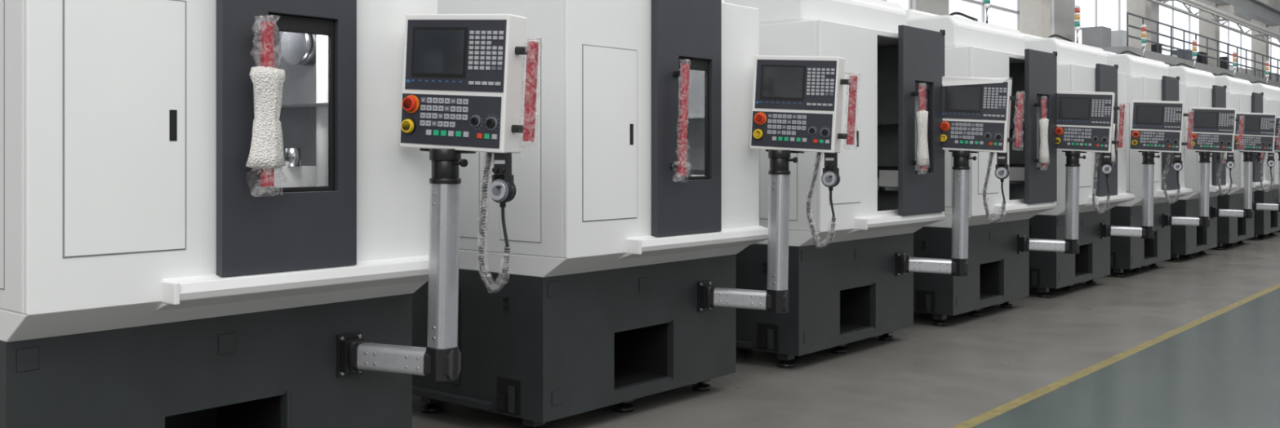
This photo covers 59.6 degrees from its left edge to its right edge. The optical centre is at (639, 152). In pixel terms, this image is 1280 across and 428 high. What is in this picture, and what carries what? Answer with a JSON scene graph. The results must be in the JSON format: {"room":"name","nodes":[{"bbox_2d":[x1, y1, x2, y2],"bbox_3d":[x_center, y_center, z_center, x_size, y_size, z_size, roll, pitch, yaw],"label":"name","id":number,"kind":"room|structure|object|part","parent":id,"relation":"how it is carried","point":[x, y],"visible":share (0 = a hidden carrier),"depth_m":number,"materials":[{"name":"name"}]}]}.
{"room":"metal workshop","nodes":[
{"label":"metal workshop","id":0,"kind":"room"},
{"bbox_2d":[412,230,1279,427],"bbox_3d":[25.328,1.450,32.268,23.000,0.100,98.000,0,0,40],"label":"floor","id":1,"kind":"structure","parent":0,"point":[929,375],"depth_m":7.43,"materials":[{"name":"concrete"}]},
{"bbox_2d":[0,0,538,427],"bbox_3d":[-1.919,-0.062,4.507,2.689,2.925,1.698,0,0,40],"label":"cnc machining center","id":2,"kind":"object","parent":1,"relation":"on","point":[214,213],"visible":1,"depth_m":3.96,"materials":[{"name":"metal"}]},
{"bbox_3d":[-1.316,-0.165,3.938,0.119,0.637,0.127,0,0,-3],"label":"door handle","id":3,"kind":"part","parent":2,"relation":"part of","materials":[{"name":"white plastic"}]},
{"bbox_3d":[-1.283,-0.234,4.106,0.050,1.332,0.560,0,0,40],"label":"sliding door","id":4,"kind":"part","parent":2,"relation":"part of","materials":[{"name":"paint"}]},
{"bbox_3d":[-0.930,0.443,4.441,0.565,0.915,0.130,0,0,19],"label":"support arm","id":5,"kind":"part","parent":2,"relation":"part of","materials":[{"name":"silver metal"}]},
{"bbox_3d":[-0.736,-0.272,4.333,0.472,0.489,0.034,3,1,26],"label":"control panel","id":6,"kind":"part","parent":2,"relation":"part of","materials":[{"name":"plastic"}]},
{"bbox_2d":[478,151,515,293],"bbox_3d":[-0.560,0.265,4.324,0.090,0.563,0.183,0,0,-44],"label":"pendant","id":7,"kind":"object","parent":2,"relation":"attached to","point":[502,189],"depth_m":4.30,"materials":[{"name":"black plastic"}]},
{"bbox_3d":[-0.433,-0.230,4.280,0.121,0.427,0.079,3,1,26],"label":"panel grab handle","id":8,"kind":"part","parent":2,"relation":"part of","materials":[{"name":"red plastic"}]},
{"bbox_2d":[412,0,857,427],"bbox_3d":[-0.357,-0.062,6.371,2.689,2.925,1.768,0,0,40],"label":"cnc machining center","id":9,"kind":"object","parent":1,"relation":"on","point":[629,215],"visible":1,"depth_m":5.74,"materials":[{"name":"metal"}]},
{"bbox_3d":[0.209,-0.164,5.783,0.117,0.638,0.121,0,0,8],"label":"door handle","id":10,"kind":"part","parent":9,"relation":"part of","materials":[{"name":"red plastic"}]},
{"bbox_3d":[0.257,-0.234,5.943,0.050,1.332,0.560,0,0,40],"label":"sliding door","id":11,"kind":"part","parent":9,"relation":"part of","materials":[{"name":"paint"}]},
{"bbox_3d":[0.609,0.443,6.278,0.565,0.915,0.130,0,0,19],"label":"support arm","id":12,"kind":"part","parent":9,"relation":"part of","materials":[{"name":"silver metal"}]},
{"bbox_3d":[0.848,-0.272,6.223,0.472,0.489,0.034,3,1,26],"label":"control panel","id":13,"kind":"part","parent":9,"relation":"part of","materials":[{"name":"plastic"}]},
{"bbox_2d":[806,151,839,248],"bbox_3d":[1.018,0.262,6.222,0.091,0.556,0.204,0,0,-44],"label":"pendant","id":14,"kind":"object","parent":9,"relation":"attached to","point":[830,178],"depth_m":6.19,"materials":[{"name":"black plastic"}]},
{"bbox_3d":[1.151,-0.230,6.171,0.121,0.427,0.079,3,1,26],"label":"panel grab handle","id":15,"kind":"part","parent":9,"relation":"part of","materials":[{"name":"red plastic"}]},
{"bbox_2d":[724,0,1023,368],"bbox_3d":[1.157,-0.062,8.178,2.689,2.925,1.868,0,0,40],"label":"cnc machining center","id":16,"kind":"object","parent":1,"relation":"on","point":[860,286],"visible":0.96,"depth_m":7.72,"materials":[{"name":"metal"}]},
{"bbox_3d":[1.952,-0.165,7.769,0.114,0.636,0.119,0,2,40],"label":"door handle","id":17,"kind":"part","parent":16,"relation":"part of","materials":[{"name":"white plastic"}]},
{"bbox_3d":[2.014,-0.234,7.963,0.050,1.332,0.660,0,0,40],"label":"sliding door","id":18,"kind":"part","parent":16,"relation":"part of","materials":[{"name":"paint"}]},
{"bbox_3d":[2.148,0.443,8.115,0.565,0.915,0.130,0,0,19],"label":"support arm","id":19,"kind":"part","parent":16,"relation":"part of","materials":[{"name":"silver metal"}]},
{"bbox_3d":[2.394,-0.272,8.069,0.472,0.489,0.034,3,1,26],"label":"control panel","id":20,"kind":"part","parent":16,"relation":"part of","materials":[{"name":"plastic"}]},
{"bbox_2d":[982,151,1008,223],"bbox_3d":[2.567,0.251,8.066,0.091,0.535,0.197,0,0,-41],"label":"pendant","id":21,"kind":"object","parent":16,"relation":"attached to","point":[1002,171],"depth_m":8.03,"materials":[{"name":"black plastic"}]},
{"bbox_3d":[2.697,-0.230,8.016,0.121,0.427,0.079,3,1,26],"label":"panel grab handle","id":22,"kind":"part","parent":16,"relation":"part of","materials":[{"name":"red plastic"}]},
{"bbox_2d":[904,0,1124,325],"bbox_3d":[2.651,-0.062,9.960,2.690,2.925,1.905,0,0,40],"label":"cnc machining center","id":23,"kind":"object","parent":1,"relation":"on","point":[1073,123],"visible":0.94,"depth_m":9.58,"materials":[{"name":"metal"}]},
{"bbox_3d":[3.496,-0.234,9.731,0.050,1.332,0.660,0,0,40],"label":"sliding door","id":24,"kind":"part","parent":23,"relation":"part of","materials":[{"name":"paint"}]},
{"bbox_3d":[3.434,-0.165,9.537,0.114,0.636,0.119,0,2,40],"label":"door handle","id":25,"kind":"part","parent":23,"relation":"part of","materials":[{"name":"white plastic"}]},
{"bbox_3d":[3.643,0.443,9.899,0.565,0.915,0.130,0,0,19],"label":"support arm","id":26,"kind":"part","parent":23,"relation":"part of","materials":[{"name":"silver metal"}]},
{"bbox_3d":[3.899,-0.272,9.868,0.472,0.489,0.034,3,2,27],"label":"control panel","id":27,"kind":"part","parent":23,"relation":"part of","materials":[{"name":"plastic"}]},
{"bbox_2d":[1092,151,1113,214],"bbox_3d":[4.076,0.265,9.855,0.090,0.563,0.183,0,0,-42],"label":"pendant","id":28,"kind":"object","parent":23,"relation":"attached to","point":[1107,168],"depth_m":9.83,"materials":[{"name":"black plastic"}]},
{"bbox_3d":[4.201,-0.230,9.808,0.121,0.427,0.079,3,2,27],"label":"panel grab handle","id":29,"kind":"part","parent":23,"relation":"part of","materials":[{"name":"red plastic"}]},
{"bbox_2d":[1019,0,1050,37],"bbox_3d":[10.429,-3.600,28.966,1.200,10.000,0.800,0,0,40],"label":"concrete column","id":30,"kind":"structure","parent":1,"relation":"on","point":[1034,15],"depth_m":28.86,"materials":[{"name":"beige paint"}]},
{"bbox_2d":[1021,4,1192,297],"bbox_3d":[4.120,-0.062,11.713,2.691,2.925,1.865,0,0,40],"label":"cnc machining center","id":31,"kind":"object","parent":1,"relation":"on","point":[1156,126],"visible":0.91,"depth_m":11.39,"materials":[{"name":"metal"}]},
{"bbox_3d":[4.702,-0.234,11.248,0.050,1.332,0.560,0,0,40],"label":"sliding door","id":32,"kind":"part","parent":31,"relation":"part of","materials":[{"name":"paint"}]},
{"bbox_3d":[4.662,-0.165,11.086,0.115,0.635,0.104,0,0,5],"label":"door handle","id":33,"kind":"part","parent":31,"relation":"part of","materials":[{"name":"white plastic"}]},
{"bbox_3d":[5.099,0.443,11.636,0.565,0.915,0.130,0,0,19],"label":"support arm","id":34,"kind":"part","parent":31,"relation":"part of","materials":[{"name":"silver metal"}]},
{"bbox_3d":[5.355,-0.272,11.606,0.472,0.489,0.034,3,2,28],"label":"control panel","id":35,"kind":"part","parent":31,"relation":"part of","materials":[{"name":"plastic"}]},
{"bbox_2d":[1161,152,1182,204],"bbox_3d":[5.525,0.262,11.600,0.091,0.556,0.204,0,0,-42],"label":"pendant","id":36,"kind":"object","parent":31,"relation":"attached to","point":[1177,166],"depth_m":11.57,"materials":[{"name":"black plastic"}]},
{"bbox_3d":[5.657,-0.230,11.545,0.121,0.427,0.079,3,2,28],"label":"panel grab handle","id":37,"kind":"part","parent":31,"relation":"part of","materials":[{"name":"black plastic"}]},
{"bbox_2d":[951,283,1279,427],"bbox_3d":[24.493,1.399,32.968,0.080,0.002,98.000,0,0,40],"label":"floor line","id":38,"kind":"object","parent":1,"relation":"on","point":[981,418],"depth_m":7.23,"materials":[{"name":"paint"}]},
{"bbox_2d":[971,287,1279,427],"bbox_3d":[29.333,1.399,28.912,12.550,0.002,98.000,0,0,40],"label":"floor","id":39,"kind":"structure","parent":1,"relation":"on","point":[1223,371],"depth_m":6.63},
{"bbox_2d":[1126,0,1151,50],"bbox_3d":[16.209,-3.600,35.864,1.200,10.000,0.800,0,0,40],"label":"concrete column","id":40,"kind":"structure","parent":1,"relation":"on","point":[1140,7],"depth_m":35.76,"materials":[{"name":"beige paint"}]},
{"bbox_2d":[1104,24,1244,276],"bbox_3d":[5.595,-0.062,13.476,2.688,2.925,1.850,0,0,40],"label":"cnc machining center","id":41,"kind":"object","parent":1,"relation":"on","point":[1213,129],"visible":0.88,"depth_m":13.04,"materials":[{"name":"metal"}]},
{"bbox_3d":[6.183,-0.234,13.016,0.050,1.332,0.560,0,0,40],"label":"sliding door","id":42,"kind":"part","parent":41,"relation":"part of","materials":[{"name":"paint"}]},
{"bbox_3d":[6.568,0.443,13.389,0.565,0.915,0.130,0,0,19],"label":"support arm","id":43,"kind":"part","parent":41,"relation":"part of","materials":[{"name":"silver metal"}]},
{"bbox_3d":[6.827,-0.272,13.358,0.472,0.489,0.034,3,1,25],"label":"control panel","id":44,"kind":"part","parent":41,"relation":"part of","materials":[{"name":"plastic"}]},
{"bbox_2d":[1217,152,1235,195],"bbox_3d":[7.000,0.251,13.357,0.091,0.535,0.197,0,0,-42],"label":"pendant","id":45,"kind":"object","parent":41,"relation":"attached to","point":[1230,164],"depth_m":13.33,"materials":[{"name":"black plastic"}]},
{"bbox_3d":[7.131,-0.230,13.309,0.121,0.427,0.079,3,1,25],"label":"panel grab handle","id":46,"kind":"part","parent":41,"relation":"part of","materials":[{"name":"black plastic"}]},
{"bbox_2d":[1081,12,1279,87],"bbox_3d":[30.727,-1.315,53.494,1.990,5.430,54.525,0,0,40],"label":"platform","id":47,"kind":"object","parent":1,"relation":"on","point":[1100,37],"visible":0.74,"depth_m":36.61,"materials":[{"name":"grey metal"}]},
{"bbox_2d":[1199,0,1233,66],"bbox_3d":[21.989,-3.600,42.763,1.200,10.000,0.800,0,0,40],"label":"concrete column","id":48,"kind":"structure","parent":1,"relation":"on","point":[1208,29],"depth_m":42.61,"materials":[{"name":"beige paint"}]},
{"bbox_2d":[1146,0,1279,47],"bbox_3d":[23.696,-4.675,43.554,1.500,0.650,81.205,0,0,40],"label":"pipes","id":49,"kind":"object","parent":48,"relation":"attached to","point":[1227,16],"visible":1,"depth_m":38.63,"materials":[{"name":"grey metal"}]},
{"bbox_2d":[1165,39,1279,262],"bbox_3d":[7.077,-0.062,15.246,2.686,2.925,1.852,0,0,40],"label":"cnc machining center","id":50,"kind":"object","parent":1,"relation":"on","point":[1201,90],"visible":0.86,"depth_m":14.83,"materials":[{"name":"metal"}]},
{"bbox_3d":[7.665,-0.234,14.784,0.050,1.332,0.560,0,0,40],"label":"sliding door","id":51,"kind":"part","parent":50,"relation":"part of","materials":[{"name":"paint"}]},
{"bbox_3d":[7.625,-0.165,14.623,0.115,0.635,0.104,0,0,5],"label":"door handle","id":52,"kind":"part","parent":50,"relation":"part of","materials":[{"name":"white plastic"}]},
{"bbox_3d":[8.049,0.443,15.158,0.565,0.915,0.130,0,0,19],"label":"support arm","id":53,"kind":"part","parent":50,"relation":"part of","materials":[{"name":"silver metal"}]},
{"bbox_3d":[8.310,-0.272,15.125,0.472,0.489,0.034,3,1,24],"label":"control panel","id":54,"kind":"part","parent":50,"relation":"part of","materials":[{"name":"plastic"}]},
{"bbox_2d":[1260,152,1275,192],"bbox_3d":[8.487,0.265,15.122,0.183,0.563,0.090,0,0,44],"label":"pendant","id":55,"kind":"object","parent":50,"relation":"attached to","point":[1270,161],"depth_m":15.10,"materials":[{"name":"black plastic"}]},
{"bbox_3d":[8.614,-0.230,15.082,0.121,0.427,0.079,3,1,24],"label":"panel grab handle","id":56,"kind":"part","parent":50,"relation":"part of","materials":[{"name":"red plastic"}]},
{"bbox_2d":[1214,51,1279,249],"bbox_3d":[8.558,-0.062,17.011,2.690,2.925,1.846,0,0,40],"label":"cnc machining center","id":57,"kind":"object","parent":1,"relation":"on","point":[1230,230],"visible":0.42,"depth_m":16.33,"materials":[{"name":"metal"}]},
{"bbox_3d":[9.147,-0.234,16.553,0.050,1.332,0.560,0,0,40],"label":"sliding door","id":58,"kind":"part","parent":57,"relation":"part of","materials":[{"name":"paint"}]},
{"bbox_3d":[9.111,-0.165,16.401,0.118,0.636,0.107,0,0,-13],"label":"door handle","id":59,"kind":"part","parent":57,"relation":"part of","materials":[{"name":"red plastic"}]},
{"bbox_3d":[9.531,0.443,16.926,0.565,0.915,0.130,0,0,19],"label":"support arm","id":60,"kind":"part","parent":57,"relation":"part of","materials":[{"name":"silver metal"}]},
{"bbox_3d":[9.788,-0.272,16.895,0.472,0.489,0.034,3,2,27],"label":"control panel","id":61,"kind":"part","parent":57,"relation":"part of","materials":[{"name":"metal"}]},
{"bbox_2d":[1249,61,1279,239],"bbox_3d":[10.040,-0.062,18.778,2.691,2.925,1.845,0,0,40],"label":"cnc machining center","id":62,"kind":"object","parent":1,"relation":"on","point":[1265,221],"visible":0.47,"depth_m":17.84,"materials":[{"name":"metal"}]},
{"bbox_2d":[1251,0,1279,79],"bbox_3d":[27.770,-3.600,49.661,1.200,10.000,0.800,0,0,40],"label":"concrete column","id":63,"kind":"structure","parent":1,"relation":"on","point":[1257,46],"depth_m":49.53,"materials":[{"name":"beige paint"}]},
{"bbox_3d":[-12.692,-3.600,1.372,1.200,10.000,0.800,0,0,40],"label":"concrete column","id":64,"kind":"structure","parent":1,"relation":"on","visible":0},
{"bbox_2d":[1208,0,1279,25],"bbox_3d":[18.506,-5.930,37.984,0.400,0.660,98.000,0,0,40],"label":"beam","id":65,"kind":"structure","parent":64,"relation":"on","point":[1264,13],"depth_m":46.20,"materials":[{"name":"grey metal"}]},
{"bbox_2d":[911,0,1279,44],"bbox_3d":[19.702,-3.600,42.135,0.300,10.000,105.900,0,0,40],"label":"wall","id":66,"kind":"structure","parent":0,"point":[1062,11],"depth_m":33.44,"materials":[{"name":"paint"}]},
{"bbox_2d":[886,0,911,9],"bbox_3d":[3.991,-3.950,23.401,0.080,4.300,7.280,0,0,40],"label":"window","id":67,"kind":"structure","parent":66,"relation":"in","point":[905,4],"depth_m":25.97,"materials":[{"name":"glass"}]},
{"bbox_2d":[948,0,1019,31],"bbox_3d":[9.771,-3.950,30.299,0.080,4.300,7.280,0,0,40],"label":"window","id":68,"kind":"structure","parent":66,"relation":"in","point":[1004,13],"depth_m":29.94,"materials":[{"name":"glass"}]},
{"bbox_2d":[1075,0,1126,43],"bbox_3d":[15.552,-3.950,37.198,0.080,4.300,7.280,0,0,40],"label":"window","id":69,"kind":"structure","parent":66,"relation":"in","point":[1112,14],"depth_m":36.83,"materials":[{"name":"glass"}]},
{"bbox_2d":[1159,0,1199,54],"bbox_3d":[21.332,-3.950,44.096,0.080,4.300,7.280,0,0,40],"label":"window","id":70,"kind":"structure","parent":66,"relation":"in","point":[1169,16],"depth_m":43.76,"materials":[{"name":"glass"}]},
{"bbox_2d":[1219,17,1251,69],"bbox_3d":[27.112,-3.950,50.995,0.080,4.300,7.280,0,0,40],"label":"window","id":71,"kind":"structure","parent":66,"relation":"in","point":[1226,35],"depth_m":51.20,"materials":[{"name":"glass"}]},
{"bbox_2d":[1269,35,1279,74],"bbox_3d":[32.893,-3.950,57.893,0.080,4.300,7.280,0,0,40],"label":"window","id":72,"kind":"structure","parent":66,"relation":"in","point":[1274,51],"depth_m":57.83,"materials":[{"name":"glass"}]}
]}

